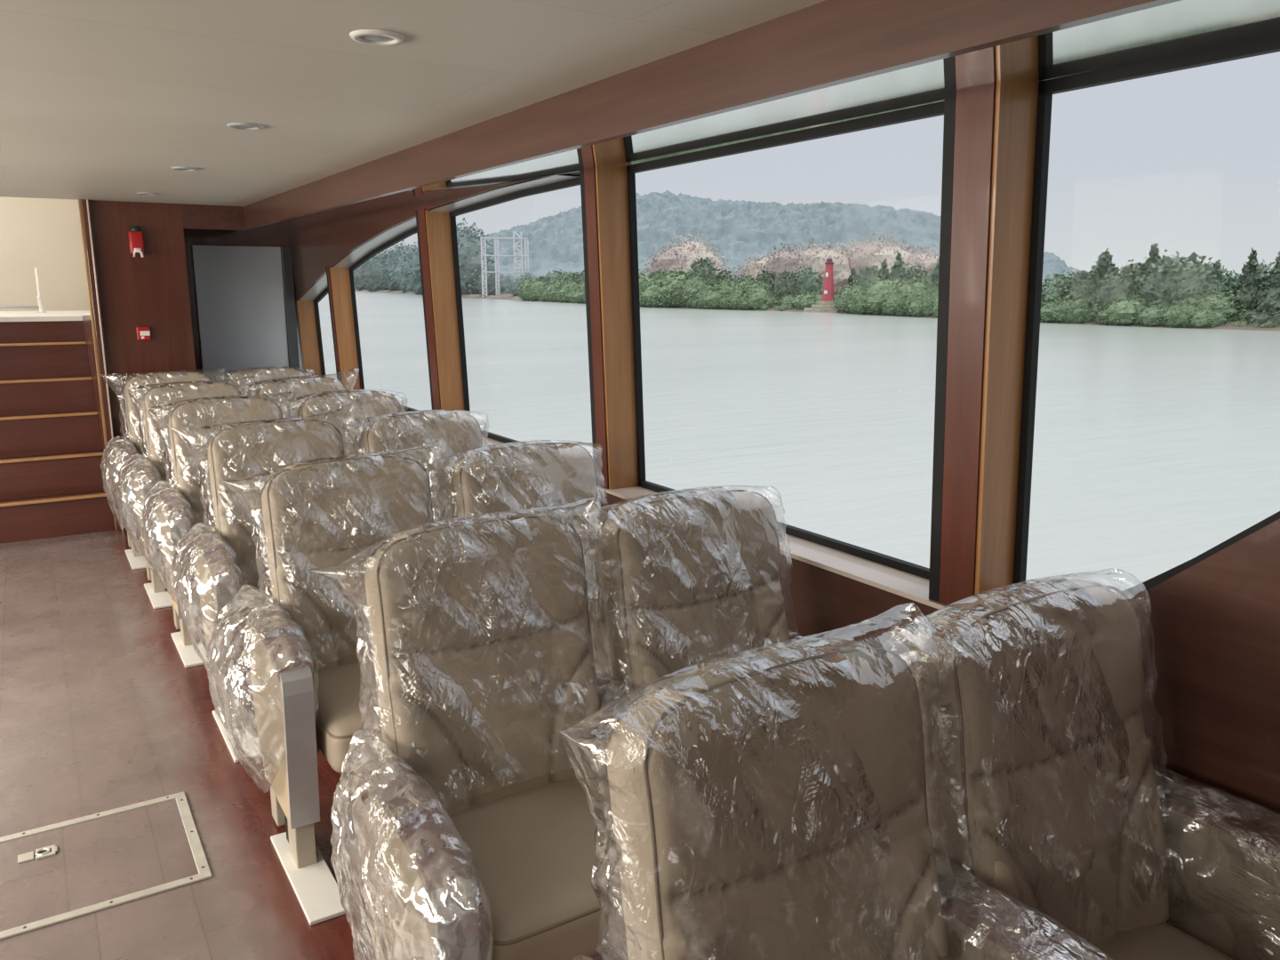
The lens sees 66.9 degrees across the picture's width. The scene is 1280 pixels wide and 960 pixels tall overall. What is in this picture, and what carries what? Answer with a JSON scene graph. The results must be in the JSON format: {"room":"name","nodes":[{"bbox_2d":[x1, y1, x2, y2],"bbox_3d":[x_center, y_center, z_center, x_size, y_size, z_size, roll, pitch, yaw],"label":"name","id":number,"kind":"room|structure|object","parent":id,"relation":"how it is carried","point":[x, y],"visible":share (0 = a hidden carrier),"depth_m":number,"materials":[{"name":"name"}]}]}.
{"room":"ship interior","nodes":[
{"label":"ship interior","id":0,"kind":"room"},
{"bbox_2d":[0,320,84,343],"bbox_3d":[-4.792,-1.058,7.009,1.337,0.165,0.050,-7,13,-32],"label":"wall","id":1,"kind":"structure","parent":0,"point":[46,331],"depth_m":7.20,"materials":[{"name":"brown wood"}]},
{"bbox_2d":[0,196,89,311],"bbox_3d":[-6.267,-2.429,8.246,2.720,1.970,0.070,-7,13,-32],"label":"wall","id":2,"kind":"structure","parent":0,"point":[43,234],"depth_m":8.81,"materials":[{"name":"beige paint"}]},
{"bbox_2d":[0,310,90,321],"bbox_3d":[-5.724,-1.274,7.579,2.700,0.035,2.100,-7,13,-32],"label":"floor","id":3,"kind":"structure","parent":0,"point":[49,315],"depth_m":7.30,"materials":[{"name":"white paint"}]},
{"bbox_2d":[0,267,45,312],"bbox_3d":[-5.361,-1.528,7.821,0.930,0.370,0.060,-7,13,-32],"label":"stanchion","id":4,"kind":"object","parent":3,"relation":"on","point":[40,307],"visible":0.98,"depth_m":8.03,"materials":[{"name":"white paint"}]},
{"bbox_2d":[82,315,110,492],"bbox_3d":[-3.946,-0.466,7.098,0.061,1.430,1.060,-7,13,-32],"label":"wall","id":5,"kind":"structure","parent":0,"point":[86,319],"depth_m":6.80,"materials":[{"name":"brown wood"}]},
{"bbox_2d":[78,199,124,530],"bbox_3d":[-3.621,-0.743,6.518,0.062,2.200,0.138,-7,13,-32],"label":"trim","id":6,"kind":"structure","parent":5,"relation":"attached to","point":[84,204],"depth_m":6.43,"materials":[{"name":"brown wood"}]},
{"bbox_2d":[89,200,196,442],"bbox_3d":[-3.375,-0.808,6.692,0.550,2.260,0.070,-7,13,-32],"label":"wall","id":7,"kind":"structure","parent":0,"point":[151,290],"depth_m":6.57,"materials":[{"name":"brown wood"}]},
{"bbox_2d":[128,226,144,257],"bbox_3d":[-3.357,-1.587,6.458,0.084,0.201,0.079,-7,13,-32],"label":"fire alarm","id":8,"kind":"object","parent":7,"relation":"attached to","point":[136,243],"visible":1,"depth_m":6.44,"materials":[{"name":"red plastic"}]},
{"bbox_2d":[136,326,151,340],"bbox_3d":[-3.377,-0.997,6.590,0.080,0.090,0.035,-7,13,-32],"label":"fire alarm","id":9,"kind":"object","parent":7,"relation":"attached to","point":[143,333],"visible":1,"depth_m":6.58,"materials":[{"name":"red plastic"}]},
{"bbox_2d":[181,203,249,230],"bbox_3d":[-2.968,-1.862,6.760,0.430,0.220,0.100,-7,13,-32],"label":"trim","id":10,"kind":"structure","parent":7,"relation":"attached to","point":[194,216],"depth_m":6.72,"materials":[{"name":"brown wood"}]},
{"bbox_2d":[183,228,288,374],"bbox_3d":[-3.023,-0.948,7.390,0.945,2.260,0.760,-7,13,-32],"label":"door frame","id":11,"kind":"structure","parent":0,"point":[277,238],"depth_m":7.46,"materials":[{"name":"brown wood"}]},
{"bbox_2d":[191,245,299,383],"bbox_3d":[-3.081,-0.857,7.702,0.723,1.950,0.049,-7,13,-32],"label":"door","id":12,"kind":"structure","parent":11,"relation":"in","point":[245,297],"depth_m":7.58,"materials":[{"name":"metal"}]},
{"bbox_2d":[295,300,321,376],"bbox_3d":[-2.686,-1.123,7.890,0.179,0.689,0.068,-7,13,-32],"label":"trim","id":13,"kind":"structure","parent":11,"relation":"attached to","point":[305,310],"depth_m":7.85,"materials":[{"name":"brown wood"}]},
{"bbox_2d":[232,0,1181,231],"bbox_3d":[-0.215,-1.080,2.840,0.030,0.215,10.500,-7,13,-32],"label":"trim","id":14,"kind":"structure","parent":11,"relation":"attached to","point":[826,44],"depth_m":2.18,"materials":[{"name":"brown wood"}]},
{"bbox_2d":[0,528,629,959],"bbox_3d":[-1.572,1.168,2.779,4.200,0.080,11.100,-7,13,-32],"label":"floor","id":15,"kind":"structure","parent":0,"point":[101,709],"depth_m":3.46,"materials":[{"name":"plastic"}]},
{"bbox_2d":[0,341,114,543],"bbox_3d":[-4.499,-0.290,6.689,1.337,1.246,1.208,-7,13,-32],"label":"staircase","id":16,"kind":"structure","parent":15,"relation":"on","point":[52,484],"depth_m":6.73,"materials":[{"name":"brown wood"}]},
{"bbox_2d":[0,791,212,940],"bbox_3d":[-1.663,1.116,2.801,0.704,0.012,0.554,-7,13,-32],"label":"floor hatch","id":17,"kind":"object","parent":15,"relation":"on","point":[56,873],"visible":1,"depth_m":2.82,"materials":[{"name":"plastic"}]},
{"bbox_2d":[99,366,225,569],"bbox_3d":[-2.959,-0.122,6.175,0.835,1.117,0.881,-7,13,-32],"label":"passenger seat","id":18,"kind":"object","parent":15,"relation":"on","point":[124,450],"visible":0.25,"depth_m":6.21,"materials":[{"name":"beige leather"}]},
{"bbox_2d":[115,376,255,608],"bbox_3d":[-2.480,0.018,5.473,0.837,1.117,0.880,-7,13,-32],"label":"passenger seat","id":19,"kind":"object","parent":15,"relation":"on","point":[146,475],"visible":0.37,"depth_m":5.51,"materials":[{"name":"beige leather"}]},
{"bbox_2d":[141,392,293,667],"bbox_3d":[-1.950,0.177,4.705,0.826,1.107,0.886,-7,13,-32],"label":"passenger seat","id":20,"kind":"object","parent":15,"relation":"on","point":[180,509],"visible":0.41,"depth_m":4.74,"materials":[{"name":"beige leather"}]},
{"bbox_2d":[192,531,216,560],"bbox_3d":[-1.912,0.342,4.743,0.500,0.170,0.535,-7,13,-32],"label":"seat cushion","id":21,"kind":"object","parent":20,"relation":"on","point":[213,532],"depth_m":4.74,"materials":[{"name":"plastic"}]},
{"bbox_2d":[170,403,355,762],"bbox_3d":[-1.379,0.330,3.844,0.836,1.144,0.879,-7,13,-32],"label":"passenger seat","id":22,"kind":"object","parent":15,"relation":"on","point":[225,563],"visible":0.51,"depth_m":3.90,"materials":[{"name":"beige leather"}]},
{"bbox_2d":[240,582,273,633],"bbox_3d":[-1.338,0.512,3.892,0.500,0.170,0.535,-7,13,-32],"label":"seat cushion","id":23,"kind":"object","parent":22,"relation":"on","point":[253,584],"depth_m":3.83,"materials":[{"name":"plastic"}]},
{"bbox_2d":[215,366,313,397],"bbox_3d":[-2.381,-0.188,6.532,0.724,1.106,0.882,-7,13,-32],"label":"passenger seat","id":24,"kind":"object","parent":15,"relation":"on","point":[260,373],"visible":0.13,"depth_m":6.61,"materials":[{"name":"beige leather"}]},
{"bbox_2d":[246,368,359,420],"bbox_3d":[-1.884,-0.060,5.814,0.710,1.136,0.880,-7,13,-32],"label":"passenger seat","id":25,"kind":"object","parent":15,"relation":"on","point":[299,386],"visible":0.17,"depth_m":5.91,"materials":[{"name":"beige leather"}]},
{"bbox_2d":[207,440,442,925],"bbox_3d":[-0.833,0.513,2.974,0.865,1.126,0.892,-7,13,-32],"label":"passenger seat","id":26,"kind":"object","parent":15,"relation":"on","point":[304,668],"visible":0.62,"depth_m":3.01,"materials":[{"name":"beige leather"}]},
{"bbox_2d":[312,658,384,773],"bbox_3d":[-0.777,0.686,3.022,0.500,0.170,0.535,-7,13,-32],"label":"seat cushion","id":27,"kind":"object","parent":26,"relation":"on","point":[338,718],"depth_m":2.79,"materials":[{"name":"beige leather"}]},
{"bbox_2d":[284,389,407,457],"bbox_3d":[-1.358,0.112,5.034,0.722,1.105,0.898,-7,13,-32],"label":"passenger seat","id":28,"kind":"object","parent":15,"relation":"on","point":[368,404],"visible":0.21,"depth_m":5.14,"materials":[{"name":"beige leather"}]},
{"bbox_2d":[337,409,489,525],"bbox_3d":[-0.777,0.288,4.155,0.742,1.105,0.900,-8,14,-34],"label":"passenger seat","id":29,"kind":"object","parent":15,"relation":"on","point":[458,432],"visible":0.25,"depth_m":4.29,"materials":[{"name":"beige leather"}]},
{"bbox_2d":[304,496,635,959],"bbox_3d":[-0.241,0.689,2.142,0.819,1.108,0.882,-7,13,-32],"label":"passenger seat","id":30,"kind":"object","parent":15,"relation":"on","point":[476,824],"visible":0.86,"depth_m":2.20,"materials":[{"name":"beige leather"}]},
{"bbox_2d":[446,776,626,959],"bbox_3d":[-0.207,0.854,2.180,0.500,0.170,0.535,-7,13,-32],"label":"seat cushion","id":31,"kind":"object","parent":30,"relation":"on","point":[532,841],"depth_m":2.02,"materials":[{"name":"beige leather"}]},
{"bbox_2d":[433,440,615,700],"bbox_3d":[-0.211,0.459,3.297,0.716,1.105,0.892,-7,13,-32],"label":"passenger seat","id":32,"kind":"object","parent":15,"relation":"on","point":[519,476],"visible":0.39,"depth_m":3.41,"materials":[{"name":"beige leather"}]},
{"bbox_2d":[590,621,615,700],"bbox_3d":[-0.230,0.630,3.302,0.500,0.170,0.535,-7,13,-32],"label":"seat cushion","id":33,"kind":"object","parent":32,"relation":"on","point":[600,661],"depth_m":3.16,"materials":[{"name":"beige leather"}]},
{"bbox_2d":[581,485,805,700],"bbox_3d":[0.342,0.622,2.481,0.710,1.105,0.891,-7,13,-32],"label":"passenger seat","id":34,"kind":"object","parent":15,"relation":"on","point":[689,578],"visible":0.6,"depth_m":2.57,"materials":[{"name":"beige leather"}]},
{"bbox_2d":[559,602,1112,959],"bbox_3d":[0.346,0.860,1.266,0.840,1.116,0.886,-7,13,-32],"label":"passenger seat","id":35,"kind":"object","parent":15,"relation":"on","point":[771,804],"visible":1,"depth_m":1.41,"materials":[{"name":"beige leather"}]},
{"bbox_2d":[881,568,1279,959],"bbox_3d":[0.926,0.795,1.622,0.720,1.104,0.882,-7,13,-32],"label":"passenger seat","id":36,"kind":"object","parent":15,"relation":"on","point":[1051,793],"visible":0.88,"depth_m":1.75,"materials":[{"name":"beige leather"}]},
{"bbox_2d":[1090,921,1234,959],"bbox_3d":[0.909,0.964,1.629,0.500,0.170,0.535,-7,13,-32],"label":"seat cushion","id":37,"kind":"object","parent":36,"relation":"on","point":[1124,940],"depth_m":1.78,"materials":[{"name":"beige leather"}]},
{"bbox_2d":[0,0,825,206],"bbox_3d":[-1.591,-0.935,1.720,3.500,0.060,10.060,-7,13,-32],"label":"ceiling","id":38,"kind":"structure","parent":0,"point":[100,100],"depth_m":2.57,"materials":[{"name":"paint"}]},
{"bbox_2d":[226,122,263,129],"bbox_3d":[-1.375,-1.232,3.378,0.120,0.008,0.120,-7,13,-32],"label":"recessed light","id":39,"kind":"object","parent":38,"relation":"in","point":[236,125],"visible":1,"depth_m":3.36,"materials":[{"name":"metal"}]},
{"bbox_2d":[349,29,404,45],"bbox_3d":[-0.589,-0.990,2.172,0.120,0.008,0.120,-7,13,-32],"label":"recessed light","id":40,"kind":"object","parent":38,"relation":"in","point":[369,36],"visible":1,"depth_m":2.16,"materials":[{"name":"white paint"}]},
{"bbox_2d":[597,489,1279,822],"bbox_3d":[0.150,-0.106,3.540,0.267,2.120,10.950,-7,13,-32],"label":"wall","id":41,"kind":"structure","parent":0,"point":[1215,623],"depth_m":1.92,"materials":[{"name":"brown wood"}]},
{"bbox_2d":[313,287,327,376],"bbox_3d":[-2.352,-1.145,7.465,0.061,0.903,0.985,-7,13,-32],"label":"window frame","id":42,"kind":"structure","parent":41,"relation":"in","point":[324,292],"depth_m":7.86,"materials":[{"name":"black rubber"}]},
{"bbox_2d":[325,265,360,391],"bbox_3d":[-2.125,-1.065,6.979,0.195,0.930,0.099,-7,13,-32],"label":"trim","id":43,"kind":"structure","parent":41,"relation":"attached to","point":[338,279],"depth_m":6.92,"materials":[{"name":"brown wood"}]},
{"bbox_2d":[348,226,423,412],"bbox_3d":[-1.552,-1.024,6.183,0.072,1.169,1.845,-7,13,-32],"label":"window frame","id":44,"kind":"structure","parent":41,"relation":"in","point":[412,231],"depth_m":6.86,"materials":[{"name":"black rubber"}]},
{"bbox_2d":[287,171,579,376],"bbox_3d":[-1.490,-1.030,5.978,0.233,1.285,4.850,-7,13,-32],"label":"trim","id":45,"kind":"structure","parent":41,"relation":"attached to","point":[314,247],"depth_m":6.56,"materials":[{"name":"brown wood"}]},
{"bbox_2d":[298,175,579,301],"bbox_3d":[-1.498,-1.331,5.883,0.144,0.569,4.601,-7,13,-31],"label":"trim","id":46,"kind":"structure","parent":41,"relation":"attached to","point":[360,252],"depth_m":5.58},
{"bbox_2d":[415,208,464,415],"bbox_3d":[-1.083,-0.866,5.319,0.206,1.193,0.149,-7,13,-32],"label":"trim","id":47,"kind":"structure","parent":41,"relation":"attached to","point":[434,233],"depth_m":5.25,"materials":[{"name":"brown wood"}]},
{"bbox_2d":[449,176,580,443],"bbox_3d":[-0.533,-0.739,4.587,0.075,1.236,1.695,-7,13,-32],"label":"window","id":48,"kind":"structure","parent":41,"relation":"in","point":[576,181],"depth_m":5.16,"materials":[{"name":"black rubber"}]},
{"bbox_2d":[579,163,638,488],"bbox_3d":[-0.110,-0.593,3.797,0.208,1.253,0.122,-7,13,-32],"label":"trim","id":49,"kind":"structure","parent":41,"relation":"attached to","point":[604,188],"depth_m":3.74,"materials":[{"name":"brown wood"}]},
{"bbox_2d":[400,409,950,609],"bbox_3d":[-0.875,-0.217,5.150,0.163,0.013,6.830,-7,13,-32],"label":"trim","id":50,"kind":"structure","parent":41,"relation":"attached to","point":[904,584],"depth_m":2.80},
{"bbox_2d":[230,0,1279,233],"bbox_3d":[-0.015,-1.111,3.142,0.630,0.153,10.800,-7,13,-32],"label":"trim","id":51,"kind":"structure","parent":41,"relation":"attached to","point":[1182,26],"depth_m":2.06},
{"bbox_2d":[626,101,943,579],"bbox_3d":[0.415,-0.447,3.110,0.075,1.243,1.627,-7,13,-32],"label":"window","id":52,"kind":"structure","parent":41,"relation":"in","point":[937,108],"depth_m":3.10,"materials":[{"name":"black rubber"}]},
{"bbox_2d":[928,80,1039,606],"bbox_3d":[0.827,-0.304,2.337,0.208,1.260,0.149,-7,13,-32],"label":"pillar","id":53,"kind":"structure","parent":41,"relation":"attached to","point":[989,129],"depth_m":2.27,"materials":[{"name":"brown wood"}]},
{"bbox_2d":[1012,32,1279,598],"bbox_3d":[1.324,-0.166,1.694,0.075,1.248,1.495,-7,13,-32],"label":"window","id":54,"kind":"structure","parent":41,"relation":"in","point":[1270,44],"depth_m":2.19,"materials":[{"name":"black rubber"}]},
{"label":"outside","id":55,"kind":"structure","parent":0,"visible":0},
{"bbox_2d":[666,232,731,271],"bbox_3d":[13.257,-50.155,228.079,17.956,16.006,17.532,8,14,33],"label":"tree","id":56,"kind":"object","parent":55,"point":[695,243],"visible":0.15,"depth_m":226.04,"materials":[{"name":"green plant"}]},
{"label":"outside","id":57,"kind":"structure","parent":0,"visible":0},
{"bbox_2d":[791,239,845,270],"bbox_3d":[31.836,-38.433,178.233,15.789,12.421,16.055,-10,15,-42],"label":"tree","id":58,"kind":"object","parent":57,"point":[812,251],"visible":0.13,"depth_m":175.64,"materials":[{"name":"green plant"}]},
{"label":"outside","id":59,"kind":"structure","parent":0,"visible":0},
{"bbox_2d":[353,190,1079,289],"bbox_3d":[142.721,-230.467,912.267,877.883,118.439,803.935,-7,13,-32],"label":"hill","id":60,"kind":"structure","parent":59,"point":[742,228],"depth_m":924.77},
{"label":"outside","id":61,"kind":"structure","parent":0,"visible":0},
{"bbox_2d":[356,289,1279,331],"bbox_3d":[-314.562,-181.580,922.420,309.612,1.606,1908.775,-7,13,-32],"label":"bank","id":62,"kind":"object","parent":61,"point":[503,296],"visible":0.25,"depth_m":123.05,"materials":[{"name":"soil"}]},
{"bbox_2d":[352,260,368,290],"bbox_3d":[-204.422,-152.152,715.995,23.649,25.163,21.131,8,14,36],"label":"tree","id":63,"kind":"object","parent":62,"relation":"on","point":[358,285],"visible":0.38,"depth_m":710.26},
{"bbox_2d":[359,254,388,291],"bbox_3d":[-165.587,-129.873,606.213,20.574,24.500,23.026,3,12,17],"label":"tree","id":64,"kind":"object","parent":62,"relation":"on","point":[372,273],"visible":0.77,"depth_m":601.32,"materials":[{"name":"plant"}]},
{"bbox_2d":[378,240,412,290],"bbox_3d":[-134.380,-119.433,542.294,24.611,29.306,27.544,2,11,8],"label":"tree","id":65,"kind":"object","parent":62,"relation":"on","point":[391,284],"visible":0.45,"depth_m":536.79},
{"bbox_2d":[388,241,418,293],"bbox_3d":[-111.295,-103.607,473.547,21.035,25.048,23.542,7,13,33],"label":"tree","id":66,"kind":"object","parent":62,"relation":"on","point":[404,285],"visible":0.29,"depth_m":468.88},
{"bbox_2d":[400,241,422,295],"bbox_3d":[-88.409,-87.815,398.593,19.655,23.405,21.998,-3,12,-13],"label":"tree","id":67,"kind":"object","parent":62,"relation":"on","point":[413,269],"visible":0.38,"depth_m":394.64,"materials":[{"name":"plant"}]},
{"bbox_2d":[456,217,494,294],"bbox_3d":[-58.088,-71.410,312.173,21.168,25.206,23.690,7,13,31],"label":"tree","id":68,"kind":"object","parent":62,"relation":"on","point":[468,247],"visible":0.43,"depth_m":307.80,"materials":[{"name":"plant"}]},
{"bbox_2d":[459,222,497,293],"bbox_3d":[-57.969,-74.640,328.961,20.949,24.946,23.445,-1,11,-4],"label":"tree","id":69,"kind":"object","parent":62,"relation":"on","point":[489,264],"visible":0.05,"depth_m":327.65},
{"bbox_2d":[477,265,503,295],"bbox_3d":[-43.920,-57.933,283.763,8.665,9.219,7.742,10,15,41],"label":"tree","id":70,"kind":"object","parent":62,"relation":"on","point":[491,276],"visible":0.55,"depth_m":281.70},
{"bbox_2d":[480,231,528,297],"bbox_3d":[-38.664,-61.713,277.906,13.556,18.810,0.514,-2,11,-8],"label":"gantry","id":71,"kind":"object","parent":62,"relation":"on","point":[496,248],"visible":0.79,"depth_m":277.60,"materials":[{"name":"metal"}]},
{"bbox_2d":[540,267,567,295],"bbox_3d":[-19.097,-45.892,227.319,8.955,7.853,8.167,2,12,11],"label":"tree","id":72,"kind":"object","parent":62,"relation":"on","point":[558,276],"visible":0.26,"depth_m":226.02,"materials":[{"name":"green plant"}]},
{"bbox_2d":[640,246,688,279],"bbox_3d":[5.086,-40.993,193.394,12.565,11.472,12.869,-9,15,-39],"label":"tree","id":73,"kind":"object","parent":62,"relation":"on","point":[664,260],"visible":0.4,"depth_m":190.09,"materials":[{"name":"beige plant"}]},
{"bbox_2d":[642,234,703,274],"bbox_3d":[8.409,-44.329,204.134,17.640,13.877,17.937,8,14,35],"label":"tree","id":74,"kind":"object","parent":62,"relation":"on","point":[688,249],"visible":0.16,"depth_m":201.27,"materials":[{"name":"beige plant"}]},
{"bbox_2d":[681,255,724,286],"bbox_3d":[10.320,-32.375,157.975,7.423,8.477,6.988,-5,12,-22],"label":"tree","id":75,"kind":"object","parent":62,"relation":"on","point":[704,266],"visible":0.38,"depth_m":156.29,"materials":[{"name":"green plant"}]},
{"bbox_2d":[671,242,741,278],"bbox_3d":[11.783,-36.581,172.113,12.513,11.154,12.218,-2,12,-12],"label":"tree","id":76,"kind":"object","parent":62,"relation":"on","point":[706,253],"visible":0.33,"depth_m":169.61,"materials":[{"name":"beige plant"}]},
{"bbox_2d":[736,251,777,281],"bbox_3d":[23.201,-36.014,172.679,10.698,9.767,10.957,-9,14,-37],"label":"tree","id":77,"kind":"object","parent":62,"relation":"on","point":[760,261],"visible":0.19,"depth_m":171.28,"materials":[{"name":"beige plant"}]},
{"bbox_2d":[752,266,775,287],"bbox_3d":[20.277,-30.767,154.720,5.705,6.583,6.255,-10,15,-42],"label":"tree","id":78,"kind":"object","parent":62,"relation":"on","point":[768,277],"visible":0.3,"depth_m":153.49,"materials":[{"name":"green plant"}]},
{"bbox_2d":[743,241,809,281],"bbox_3d":[22.463,-33.057,156.519,11.587,10.329,11.314,1,11,7],"label":"tree","id":79,"kind":"object","parent":62,"relation":"on","point":[782,260],"visible":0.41,"depth_m":153.94,"materials":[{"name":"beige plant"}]},
{"bbox_2d":[767,269,802,303],"bbox_3d":[21.527,-27.990,142.662,5.571,5.848,6.026,7,13,30],"label":"tree","id":80,"kind":"object","parent":62,"relation":"on","point":[785,284],"visible":0.57,"depth_m":141.34,"materials":[{"name":"green plant"}]},
{"bbox_2d":[789,264,823,295],"bbox_3d":[24.461,-28.680,144.215,6.333,6.648,6.850,-3,12,-14],"label":"tree","id":81,"kind":"object","parent":62,"relation":"on","point":[809,283],"visible":0.41,"depth_m":142.34,"materials":[{"name":"green plant"}]},
{"bbox_2d":[803,257,836,312],"bbox_3d":[25.069,-26.503,132.327,5.003,7.505,2.441,2,12,11],"label":"tower","id":82,"kind":"structure","parent":62,"relation":"on","point":[826,304],"depth_m":131.87,"materials":[{"name":"red paint"}]},
{"bbox_2d":[794,241,859,293],"bbox_3d":[29.417,-31.504,148.753,11.314,10.330,11.588,-6,13,-26],"label":"tree","id":83,"kind":"object","parent":62,"relation":"on","point":[841,268],"visible":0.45,"depth_m":146.50,"materials":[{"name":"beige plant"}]},
{"bbox_2d":[850,262,879,287],"bbox_3d":[30.934,-26.223,131.816,5.417,6.572,5.755,5,13,25],"label":"tree","id":84,"kind":"object","parent":62,"relation":"on","point":[866,273],"visible":0.26,"depth_m":130.71,"materials":[{"name":"green plant"}]},
{"bbox_2d":[844,230,915,276],"bbox_3d":[36.790,-32.869,151.709,13.041,11.906,13.356,6,13,26],"label":"tree","id":85,"kind":"object","parent":62,"relation":"on","point":[858,253],"visible":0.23,"depth_m":150.23,"materials":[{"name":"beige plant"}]},
{"bbox_2d":[877,258,891,279],"bbox_3d":[31.247,-24.854,124.378,4.068,6.928,4.002,-2,11,-8],"label":"tree","id":86,"kind":"object","parent":62,"relation":"on","point":[884,270],"visible":0.29,"depth_m":123.73,"materials":[{"name":"green plant"}]},
{"bbox_2d":[848,237,925,280],"bbox_3d":[35.529,-28.966,136.481,11.128,10.159,11.397,10,15,41],"label":"tree","id":87,"kind":"object","parent":62,"relation":"on","point":[889,253],"visible":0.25,"depth_m":133.81,"materials":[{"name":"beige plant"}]},
{"bbox_2d":[516,266,1279,327],"bbox_3d":[14.479,-30.947,154.761,30.062,7.287,200.259,-7,13,-32],"label":"thicket","id":88,"kind":"object","parent":62,"relation":"on","point":[881,296],"visible":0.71,"depth_m":118.47,"materials":[{"name":"green plant"}]},
{"bbox_2d":[888,250,907,282],"bbox_3d":[32.296,-24.724,121.443,4.558,7.890,4.633,2,12,11],"label":"tree","id":89,"kind":"object","parent":62,"relation":"on","point":[898,269],"visible":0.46,"depth_m":120.68,"materials":[{"name":"green plant"}]},
{"bbox_2d":[904,263,923,281],"bbox_3d":[35.772,-25.279,127.335,6.283,6.595,6.795,2,12,12],"label":"tree","id":90,"kind":"object","parent":62,"relation":"on","point":[910,273],"visible":0.15,"depth_m":125.64,"materials":[{"name":"green plant"}]},
{"bbox_2d":[910,248,939,274],"bbox_3d":[39.457,-26.306,127.426,9.456,8.429,9.233,5,12,24],"label":"tree","id":91,"kind":"object","parent":62,"relation":"on","point":[931,262],"visible":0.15,"depth_m":125.89,"materials":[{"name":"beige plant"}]},
{"bbox_2d":[929,256,939,289],"bbox_3d":[35.140,-22.862,113.582,4.464,7.115,4.733,-1,11,-5],"label":"tree","id":92,"kind":"object","parent":62,"relation":"on","point":[934,275],"visible":0.1,"depth_m":113.21,"materials":[{"name":"green plant"}]},
{"bbox_2d":[1040,268,1075,308],"bbox_3d":[41.560,-18.270,95.702,5.334,5.129,5.848,-8,14,-36],"label":"tree","id":93,"kind":"object","parent":62,"relation":"on","point":[1058,283],"visible":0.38,"depth_m":94.84,"materials":[{"name":"green plant"}]},
{"bbox_2d":[1053,267,1102,302],"bbox_3d":[42.839,-17.880,93.519,5.419,5.157,5.101,8,14,34],"label":"tree","id":94,"kind":"object","parent":62,"relation":"on","point":[1084,280],"visible":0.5,"depth_m":92.51,"materials":[{"name":"green plant"}]},
{"bbox_2d":[1090,248,1116,285],"bbox_3d":[44.804,-18.783,93.424,6.068,7.017,5.723,5,12,22],"label":"tree","id":95,"kind":"object","parent":62,"relation":"on","point":[1104,265],"visible":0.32,"depth_m":92.78,"materials":[{"name":"green plant"}]},
{"bbox_2d":[1082,266,1138,311],"bbox_3d":[44.244,-17.249,90.472,5.367,5.209,4.963,4,12,18],"label":"tree","id":96,"kind":"object","parent":62,"relation":"on","point":[1114,287],"visible":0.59,"depth_m":89.40,"materials":[{"name":"green plant"}]},
{"bbox_2d":[1113,259,1144,293],"bbox_3d":[46.206,-17.691,90.802,4.855,5.890,5.157,-9,14,-38],"label":"tree","id":97,"kind":"object","parent":62,"relation":"on","point":[1135,271],"visible":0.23,"depth_m":89.75,"materials":[{"name":"green plant"}]},
{"bbox_2d":[1136,242,1160,290],"bbox_3d":[46.981,-18.011,89.125,4.325,7.366,4.255,-5,12,-24],"label":"tree","id":98,"kind":"object","parent":62,"relation":"on","point":[1154,252],"visible":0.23,"depth_m":88.53,"materials":[{"name":"green plant"}]},
{"bbox_2d":[1132,249,1186,306],"bbox_3d":[48.093,-17.479,87.857,6.445,6.761,7.067,4,12,20],"label":"tree","id":99,"kind":"object","parent":62,"relation":"on","point":[1158,273],"visible":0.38,"depth_m":86.88,"materials":[{"name":"green plant"}]},
{"bbox_2d":[1151,251,1230,305],"bbox_3d":[48.766,-16.992,86.222,7.322,6.460,6.770,7,13,30],"label":"tree","id":100,"kind":"object","parent":62,"relation":"on","point":[1185,280],"visible":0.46,"depth_m":84.79,"materials":[{"name":"green plant"}]},
{"bbox_2d":[1183,267,1235,298],"bbox_3d":[49.745,-16.105,84.952,4.975,5.029,5.285,9,15,39],"label":"tree","id":101,"kind":"object","parent":62,"relation":"on","point":[1210,286],"visible":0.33,"depth_m":83.61,"materials":[{"name":"green plant"}]},
{"bbox_2d":[1222,270,1243,304],"bbox_3d":[51.988,-16.136,85.741,6.004,4.856,5.551,-7,13,-31],"label":"tree","id":102,"kind":"object","parent":62,"relation":"on","point":[1234,282],"visible":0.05,"depth_m":84.23,"materials":[{"name":"green plant"}]},
{"bbox_2d":[1232,248,1263,316],"bbox_3d":[51.685,-16.322,82.185,3.500,6.732,3.558,-3,12,-14],"label":"tree","id":103,"kind":"object","parent":62,"relation":"on","point":[1252,273],"visible":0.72,"depth_m":81.68,"materials":[{"name":"green plant"}]},
{"bbox_2d":[1235,259,1275,299],"bbox_3d":[53.408,-16.188,83.496,4.078,5.882,4.471,-3,12,-14],"label":"tree","id":104,"kind":"object","parent":62,"relation":"on","point":[1265,266],"visible":0.09,"depth_m":82.46,"materials":[{"name":"green plant"}]},
{"bbox_2d":[1244,251,1279,327],"bbox_3d":[51.847,-15.458,78.684,4.308,6.243,4.568,9,15,39],"label":"tree","id":105,"kind":"object","parent":62,"relation":"on","point":[1268,307],"visible":0.96,"depth_m":78.24,"materials":[{"name":"green plant"}]},
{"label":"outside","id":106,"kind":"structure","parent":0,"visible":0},
{"bbox_2d":[318,290,1279,592],"bbox_3d":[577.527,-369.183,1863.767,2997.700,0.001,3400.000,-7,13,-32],"label":"river water","id":107,"kind":"structure","parent":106,"point":[1154,448],"depth_m":28.09,"materials":[{"name":"liquid"}]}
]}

